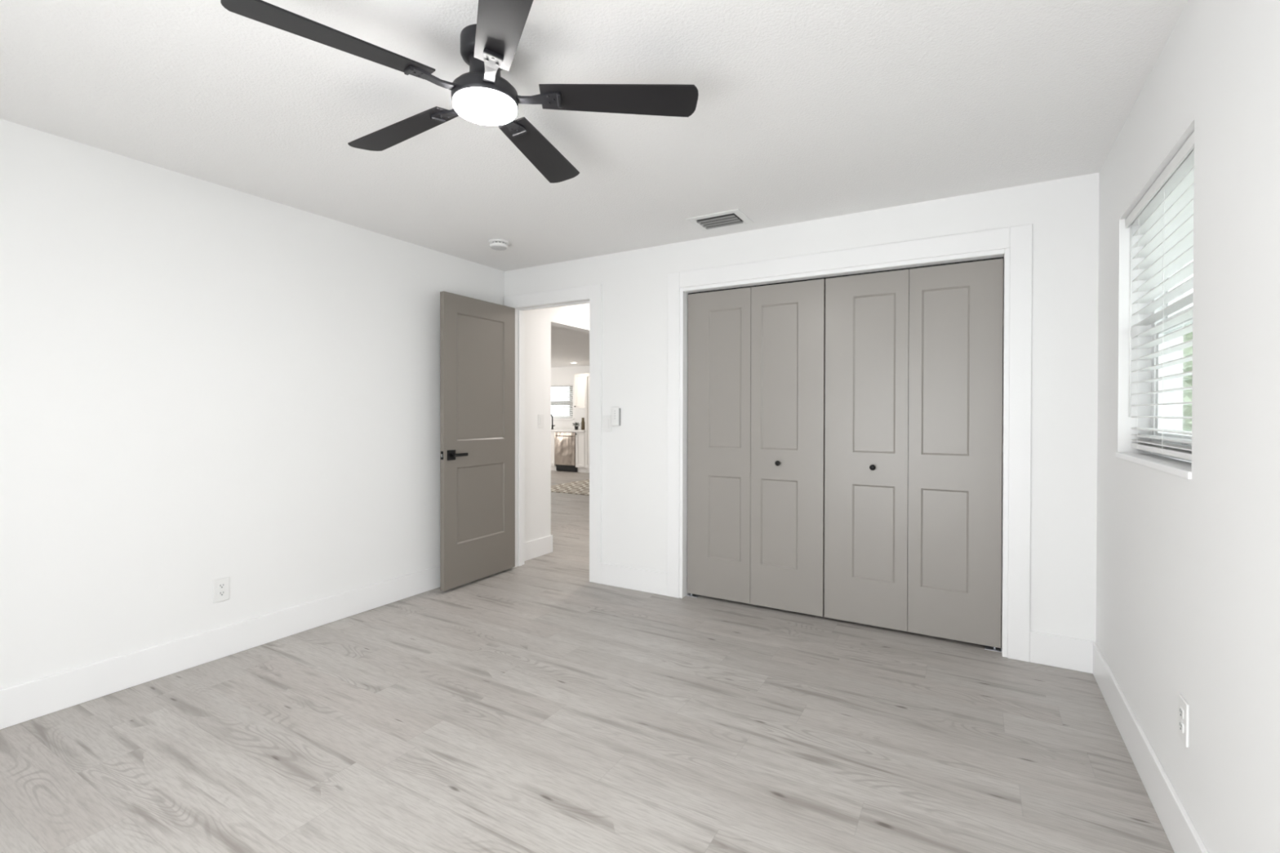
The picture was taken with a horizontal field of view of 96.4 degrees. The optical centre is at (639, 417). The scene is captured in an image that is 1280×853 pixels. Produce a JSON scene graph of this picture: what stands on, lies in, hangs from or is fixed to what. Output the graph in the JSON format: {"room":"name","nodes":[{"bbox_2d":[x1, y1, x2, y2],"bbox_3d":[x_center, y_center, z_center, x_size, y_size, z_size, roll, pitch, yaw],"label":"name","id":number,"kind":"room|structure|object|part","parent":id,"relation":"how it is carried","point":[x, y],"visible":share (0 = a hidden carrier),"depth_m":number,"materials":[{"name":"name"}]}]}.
{"room":"empty bedroom","nodes":[
{"label":"empty bedroom","id":0,"kind":"room"},
{"bbox_2d":[0,118,589,689],"bbox_3d":[-0.533,0.005,5.844,0.155,2.440,11.510,0,0,30],"label":"wall","id":1,"kind":"structure","parent":0,"point":[202,382],"depth_m":2.85,"materials":[{"name":"paint"}]},
{"bbox_2d":[0,565,439,729],"bbox_3d":[-2.220,1.165,2.869,0.014,0.157,4.359,0,0,30],"label":"baseboard","id":2,"kind":"structure","parent":1,"relation":"attached to","point":[28,700],"depth_m":2.83,"materials":[{"name":"paint"}]},
{"bbox_2d":[213,576,229,603],"bbox_3d":[-2.166,0.892,2.964,0.010,0.120,0.075,0,0,30],"label":"wall outlet","id":3,"kind":"object","parent":1,"relation":"attached to","point":[220,586],"visible":1,"depth_m":2.96,"materials":[{"name":"white plastic"}]},
{"bbox_2d":[217,590,225,596],"bbox_3d":[-2.163,0.911,2.962,0.003,0.027,0.033,0,0,30],"label":"receptacle","id":4,"kind":"object","parent":3,"relation":"attached to","point":[220,593],"depth_m":2.96,"materials":[{"name":"white plastic"}]},
{"bbox_2d":[217,582,225,589],"bbox_3d":[-2.163,0.872,2.962,0.003,0.027,0.033,0,0,30],"label":"receptacle","id":5,"kind":"object","parent":3,"relation":"attached to","point":[220,585],"depth_m":2.96,"materials":[{"name":"white plastic"}]},
{"bbox_2d":[524,307,551,542],"bbox_3d":[-4.478,-0.009,7.100,8.235,2.440,0.440,0,0,30],"label":"wall","id":6,"kind":"structure","parent":0,"point":[537,322],"depth_m":5.06,"materials":[{"name":"paint"}]},
{"bbox_2d":[524,534,552,561],"bbox_3d":[-0.967,1.152,5.064,0.134,0.157,0.454,0,0,30],"label":"baseboard","id":7,"kind":"structure","parent":6,"relation":"attached to","point":[536,548],"depth_m":5.05,"materials":[{"name":"paint"}]},
{"bbox_2d":[537,414,543,427],"bbox_3d":[-0.878,0.033,5.091,0.009,0.120,0.075,0,0,30],"label":"light switch","id":8,"kind":"object","parent":6,"relation":"attached to","point":[540,417],"visible":1,"depth_m":5.08,"materials":[{"name":"white plastic"}]},
{"bbox_2d":[551,324,589,367],"bbox_3d":[-2.824,-1.192,10.041,8.115,0.100,6.960,0,0,30],"label":"ceiling","id":9,"kind":"structure","parent":0,"point":[567,345],"depth_m":9.27,"materials":[{"name":"white paint"}]},
{"bbox_2d":[551,365,589,429],"bbox_3d":[-0.576,-0.042,12.627,9.400,2.440,0.200,0,0,30],"label":"wall","id":10,"kind":"structure","parent":0,"point":[566,375],"depth_m":13.12,"materials":[{"name":"paint"}]},
{"bbox_2d":[551,388,573,419],"bbox_3d":[-2.054,-0.362,13.435,1.329,0.825,0.170,0,0,30],"label":"window","id":11,"kind":"structure","parent":10,"relation":"in","point":[570,388],"depth_m":13.21,"materials":[{"name":"plastic"}]},
{"bbox_2d":[551,383,573,417],"bbox_3d":[-2.076,-0.379,13.427,1.279,0.787,0.049,0,0,30],"label":"window blind","id":12,"kind":"object","parent":11,"relation":"attached to","point":[566,385],"visible":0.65,"depth_m":13.26,"materials":[{"name":"white plastic"}]},
{"bbox_3d":[-2.069,0.036,13.412,1.329,0.030,0.110,0,0,30],"label":"sill","id":13,"kind":"part","parent":11,"relation":"part of","materials":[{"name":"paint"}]},
{"bbox_2d":[574,373,589,408],"bbox_3d":[-1.156,-0.583,12.633,0.490,0.759,0.369,0,0,30],"label":"upper cabinet","id":14,"kind":"object","parent":10,"relation":"attached to","point":[580,379],"visible":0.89,"depth_m":12.55,"materials":[{"name":"white wood"}]},
{"bbox_2d":[0,470,1174,852],"bbox_3d":[-2.225,1.265,6.956,12.283,0.100,11.710,0,0,30],"label":"floor","id":15,"kind":"structure","parent":0,"point":[535,706],"depth_m":2.22,"materials":[{"name":"laminate"}]},
{"bbox_2d":[551,431,558,471],"bbox_3d":[-2.170,0.742,13.050,1.026,0.862,0.634,0,0,30],"label":"base cabinet","id":16,"kind":"object","parent":15,"relation":"on","point":[553,465],"visible":0.05,"depth_m":12.58,"materials":[{"name":"white wood"}]},
{"bbox_3d":[-2.090,0.691,12.681,0.512,0.740,0.020,0,0,30],"label":"cabinet door","id":17,"kind":"part","parent":16,"relation":"part of","materials":[{"name":"white wood"}]},
{"bbox_2d":[551,428,585,432],"bbox_3d":[-1.812,0.291,12.855,1.838,0.042,0.655,0,0,30],"label":"countertop","id":18,"kind":"structure","parent":16,"relation":"on","point":[553,429],"depth_m":12.43,"materials":[{"name":"white stone"}]},
{"bbox_2d":[572,421,579,429],"bbox_3d":[-1.414,0.179,12.658,0.197,0.184,0.164,0,1,-41],"label":"potted plant","id":19,"kind":"object","parent":18,"relation":"on","point":[576,424],"visible":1,"depth_m":12.65,"materials":[{"name":"green plant"}]},
{"bbox_2d":[581,417,585,429],"bbox_3d":[-1.257,0.140,12.632,0.084,0.264,0.084,0,0,30],"label":"bottle","id":20,"kind":"object","parent":18,"relation":"on","point":[583,424],"visible":1,"depth_m":12.60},
{"bbox_2d":[554,431,577,471],"bbox_3d":[-1.484,0.742,12.646,0.552,0.846,0.691,0,0,30],"label":"dishwasher","id":21,"kind":"object","parent":15,"relation":"on","point":[564,442],"visible":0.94,"depth_m":12.39,"materials":[{"name":"silver metal"}]},
{"bbox_2d":[551,479,589,495],"bbox_3d":[-0.206,1.192,9.870,2.370,0.012,2.340,0,0,30],"label":"area rug","id":22,"kind":"object","parent":15,"relation":"on","point":[580,487],"visible":0.12,"depth_m":9.65,"materials":[{"name":"beige fabric"}]},
{"bbox_2d":[575,432,586,472],"bbox_3d":[-1.134,0.748,12.445,0.241,0.862,0.634,0,0,30],"label":"base cabinet","id":23,"kind":"object","parent":15,"relation":"on","point":[580,437],"visible":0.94,"depth_m":12.21,"materials":[{"name":"white wood"}]},
{"bbox_2d":[585,373,589,472],"bbox_3d":[-0.717,0.128,12.198,0.710,2.106,0.634,0,0,30],"label":"pantry cabinet","id":24,"kind":"object","parent":15,"relation":"on","point":[587,375],"visible":0.02,"depth_m":12.10,"materials":[{"name":"white wood"}]},
{"bbox_2d":[686,593,698,597],"bbox_3d":[0.366,1.230,3.977,0.075,0.019,0.042,0,0,30],"label":"bracket","id":25,"kind":"object","parent":15,"relation":"on","point":[689,594],"visible":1,"depth_m":3.98,"materials":[{"name":"metal"}]},
{"bbox_2d":[984,645,1001,652],"bbox_3d":[1.899,1.239,3.081,0.075,0.019,0.042,0,0,30],"label":"bracket","id":26,"kind":"object","parent":15,"relation":"on","point":[994,649],"visible":1,"depth_m":3.07,"materials":[{"name":"metal"}]},
{"bbox_2d":[0,0,1188,271],"bbox_3d":[-0.518,-1.247,1.844,4.203,0.120,4.630,0,0,30],"label":"ceiling","id":27,"kind":"structure","parent":0,"point":[806,110],"depth_m":2.19,"materials":[{"name":"white paint"}]},
{"bbox_2d":[220,0,698,182],"bbox_3d":[-0.521,-1.074,1.830,1.255,0.226,1.296,0,0,30],"label":"ceiling fan","id":28,"kind":"object","parent":27,"relation":"hanging from","point":[480,95],"visible":1,"depth_m":1.77,"materials":[{"name":"black"}]},
{"bbox_3d":[-0.815,-1.012,1.535,0.498,0.033,0.135,0,1,-39],"label":"blade","id":29,"kind":"part","parent":28,"relation":"part of","materials":[{"name":"black wood"}]},
{"bbox_3d":[-0.842,-1.016,2.031,0.498,0.033,0.135,0,0,33],"label":"blade","id":30,"kind":"part","parent":28,"relation":"part of","materials":[{"name":"black wood"}]},
{"bbox_3d":[-0.615,-1.005,1.700,0.150,0.025,0.056,0,1,-39],"label":"blade arm","id":31,"kind":"part","parent":28,"relation":"part of"},
{"bbox_3d":[-0.623,-1.006,1.892,0.150,0.025,0.056,0,0,33],"label":"blade arm","id":32,"kind":"part","parent":28,"relation":"part of"},
{"bbox_2d":[452,87,516,125],"bbox_3d":[-0.487,-0.971,1.802,0.195,0.022,0.195,0,0,30],"label":"diffuser","id":33,"kind":"object","parent":28,"relation":"attached to","point":[489,106],"depth_m":1.77,"materials":[{"name":"white glass"}]},
{"bbox_3d":[-0.430,-1.004,1.649,0.056,0.025,0.150,0,0,-21],"label":"blade arm","id":34,"kind":"part","parent":28,"relation":"part of"},
{"bbox_3d":[-0.335,-1.011,1.407,0.135,0.033,0.498,0,0,-21],"label":"blade","id":35,"kind":"part","parent":28,"relation":"part of","materials":[{"name":"black wood"}]},
{"bbox_3d":[-0.443,-1.006,1.959,0.056,0.025,0.150,0,0,15],"label":"blade arm","id":36,"kind":"part","parent":28,"relation":"part of"},
{"bbox_3d":[-0.379,-1.016,2.210,0.135,0.033,0.498,0,0,15],"label":"blade","id":37,"kind":"part","parent":28,"relation":"part of","materials":[{"name":"black wood"}]},
{"bbox_3d":[-0.324,-1.005,1.808,0.150,0.025,0.056,0,0,-3],"label":"blade arm","id":38,"kind":"part","parent":28,"relation":"part of"},
{"bbox_3d":[-0.065,-1.013,1.825,0.498,0.033,0.135,0,0,-3],"label":"blade","id":39,"kind":"part","parent":28,"relation":"part of","materials":[{"name":"black wood"}]},
{"bbox_2d":[488,238,508,250],"bbox_3d":[-0.964,-1.178,3.911,0.132,0.048,0.132,0,0,30],"label":"smoke detector","id":40,"kind":"object","parent":27,"relation":"attached to","point":[499,244],"visible":1,"depth_m":3.87,"materials":[{"name":"white plastic"}]},
{"bbox_2d":[491,245,506,250],"bbox_3d":[-0.964,-1.156,3.912,0.104,0.004,0.104,0,0,30],"label":"grille","id":41,"kind":"object","parent":40,"relation":"attached to","point":[495,247],"depth_m":3.90,"materials":[{"name":"white plastic"}]},
{"bbox_2d":[685,208,753,231],"bbox_3d":[0.485,-1.190,3.477,0.336,0.015,0.266,0,0,30],"label":"ceiling vent","id":42,"kind":"object","parent":27,"relation":"in","point":[735,217],"visible":1,"depth_m":3.45,"materials":[{"name":"white plastic"}]},
{"bbox_2d":[504,172,1099,641],"bbox_3d":[0.582,0.021,3.821,3.883,2.440,0.120,0,0,30],"label":"wall","id":43,"kind":"structure","parent":0,"point":[1063,214],"depth_m":3.06,"materials":[{"name":"paint"}]},
{"bbox_2d":[503,284,602,583],"bbox_3d":[-0.673,0.121,4.546,0.969,2.226,0.134,0,0,30],"label":"door frame","id":44,"kind":"structure","parent":43,"relation":"attached to","point":[592,294],"depth_m":4.35,"materials":[{"name":"paint"}]},
{"bbox_2d":[440,291,515,591],"bbox_3d":[-1.208,0.166,4.330,0.136,2.097,0.756,0,0,29],"label":"door","id":45,"kind":"structure","parent":44,"relation":"attached to","point":[477,336],"depth_m":4.27,"materials":[{"name":"beige paint"}]},
{"bbox_3d":[-1.298,0.266,4.079,0.050,0.072,0.152,0,0,29],"label":"lever handle","id":46,"kind":"part","parent":45,"relation":"part of","materials":[{"name":"black metal"}]},
{"bbox_2d":[611,407,620,426],"bbox_3d":[-0.176,-0.007,4.178,0.064,0.134,0.028,0,0,30],"label":"light switch","id":47,"kind":"object","parent":43,"relation":"attached to","point":[615,411],"visible":1,"depth_m":4.17,"materials":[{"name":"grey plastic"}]},
{"bbox_2d":[687,279,825,617],"bbox_3d":[0.727,0.182,3.740,0.920,2.079,0.068,0,0,30],"label":"door","id":48,"kind":"structure","parent":43,"relation":"in","point":[756,355],"depth_m":3.72,"materials":[{"name":"beige paint"}]},
{"bbox_3d":[0.875,0.290,3.634,0.033,0.033,0.034,0,0,30],"label":"knob","id":49,"kind":"part","parent":48,"relation":"part of","materials":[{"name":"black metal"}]},
{"bbox_2d":[600,562,1096,673],"bbox_3d":[0.968,1.165,3.525,2.907,0.157,0.014,0,0,30],"label":"baseboard","id":50,"kind":"structure","parent":43,"relation":"attached to","point":[1055,651],"depth_m":2.90,"materials":[{"name":"paint"}]},
{"bbox_2d":[666,223,1032,662],"bbox_3d":[1.123,0.128,3.497,2.086,2.232,0.134,0,0,30],"label":"trim","id":51,"kind":"structure","parent":43,"relation":"attached to","point":[1014,245],"depth_m":3.08,"materials":[{"name":"paint"}]},
{"bbox_2d":[824,258,1003,648],"bbox_3d":[1.527,0.187,3.272,0.916,2.079,0.068,0,0,30],"label":"door","id":52,"kind":"structure","parent":43,"relation":"in","point":[913,440],"depth_m":3.25,"materials":[{"name":"beige paint"}]},
{"bbox_3d":[1.362,0.293,3.350,0.033,0.033,0.034,0,0,30],"label":"knob","id":53,"kind":"part","parent":52,"relation":"part of","materials":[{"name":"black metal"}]},
{"bbox_2d":[824,279,1003,615],"bbox_3d":[1.487,-0.027,3.744,2.643,2.540,0.660,0,0,30],"label":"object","id":54,"kind":"structure","parent":0,"point":[824,279],"depth_m":3.60,"materials":[{"name":"paint"}]},
{"bbox_2d":[1096,0,1279,852],"bbox_3d":[1.208,0.043,0.844,0.200,2.440,4.630,0,0,30],"label":"wall","id":55,"kind":"structure","parent":0,"point":[1188,571],"depth_m":1.45,"materials":[{"name":"paint"}]},
{"bbox_2d":[1093,642,1208,852],"bbox_3d":[1.118,1.183,0.913,0.014,0.157,4.346,0,0,30],"label":"baseboard","id":56,"kind":"structure","parent":55,"relation":"attached to","point":[1183,837],"depth_m":1.89,"materials":[{"name":"paint"}]},
{"bbox_2d":[1115,259,1193,479],"bbox_3d":[1.828,-0.326,1.943,0.172,0.991,0.943,0,0,30],"label":"window","id":57,"kind":"structure","parent":55,"relation":"in","point":[1180,468],"depth_m":2.13,"materials":[{"name":"plastic"}]},
{"bbox_3d":[1.801,0.159,1.961,0.112,0.022,0.943,0,0,30],"label":"sill","id":58,"kind":"part","parent":57,"relation":"part of","materials":[{"name":"paint"}]},
{"bbox_2d":[1124,131,1194,460],"bbox_3d":[1.809,-0.346,1.959,0.073,0.947,0.927,0,0,30],"label":"window blind","id":59,"kind":"object","parent":57,"relation":"attached to","point":[1165,213],"visible":0.62,"depth_m":2.00,"materials":[{"name":"white plastic"}]},
{"bbox_3d":[1.992,-0.331,2.252,0.052,0.910,0.002,0,0,30],"label":"ladder cord","id":60,"kind":"part","parent":59,"relation":"part of","materials":[{"name":"white fabric"}]},
{"bbox_3d":[1.815,0.118,1.953,0.050,0.020,0.919,0,0,30],"label":"rail","id":61,"kind":"part","parent":59,"relation":"part of","materials":[{"name":"white plastic"}]},
{"bbox_3d":[1.815,-0.329,1.950,0.052,0.910,0.002,0,0,30],"label":"ladder cord","id":62,"kind":"part","parent":59,"relation":"part of","materials":[{"name":"white fabric"}]},
{"bbox_3d":[1.890,-0.562,1.905,0.020,0.437,0.863,0,0,30],"label":"sash","id":63,"kind":"part","parent":57,"relation":"part of","materials":[{"name":"plastic"}]},
{"bbox_3d":[1.876,-0.336,1.915,0.060,0.969,0.943,0,0,30],"label":"frame","id":64,"kind":"part","parent":57,"relation":"part of","materials":[{"name":"plastic"}]},
{"bbox_3d":[1.867,-0.133,1.921,0.028,0.482,0.863,0,0,30],"label":"sash","id":65,"kind":"part","parent":57,"relation":"part of","materials":[{"name":"plastic"}]},
{"bbox_3d":[1.867,-0.133,1.921,0.004,0.392,0.793,0,0,30],"label":"pane","id":66,"kind":"part","parent":57,"relation":"part of","materials":[{"name":"clear glass"}]},
{"bbox_3d":[1.891,-0.577,1.904,0.004,0.407,0.819,0,0,30],"label":"pane","id":67,"kind":"part","parent":57,"relation":"part of","materials":[{"name":"clear glass"}]},
{"bbox_2d":[1177,693,1189,747],"bbox_3d":[1.535,0.856,1.619,0.010,0.120,0.075,0,0,30],"label":"wall outlet","id":68,"kind":"object","parent":55,"relation":"attached to","point":[1183,706],"visible":1,"depth_m":1.61,"materials":[{"name":"white plastic"}]},
{"bbox_2d":[1178,720,1183,733],"bbox_3d":[1.533,0.875,1.621,0.003,0.027,0.033,0,0,30],"label":"receptacle","id":69,"kind":"object","parent":68,"relation":"attached to","point":[1180,722],"depth_m":1.62,"materials":[{"name":"white plastic"}]},
{"bbox_2d":[1178,706,1183,719],"bbox_3d":[1.533,0.836,1.621,0.003,0.027,0.033,0,0,30],"label":"receptacle","id":70,"kind":"object","parent":68,"relation":"attached to","point":[1180,708],"depth_m":1.62,"materials":[{"name":"white plastic"}]}
]}

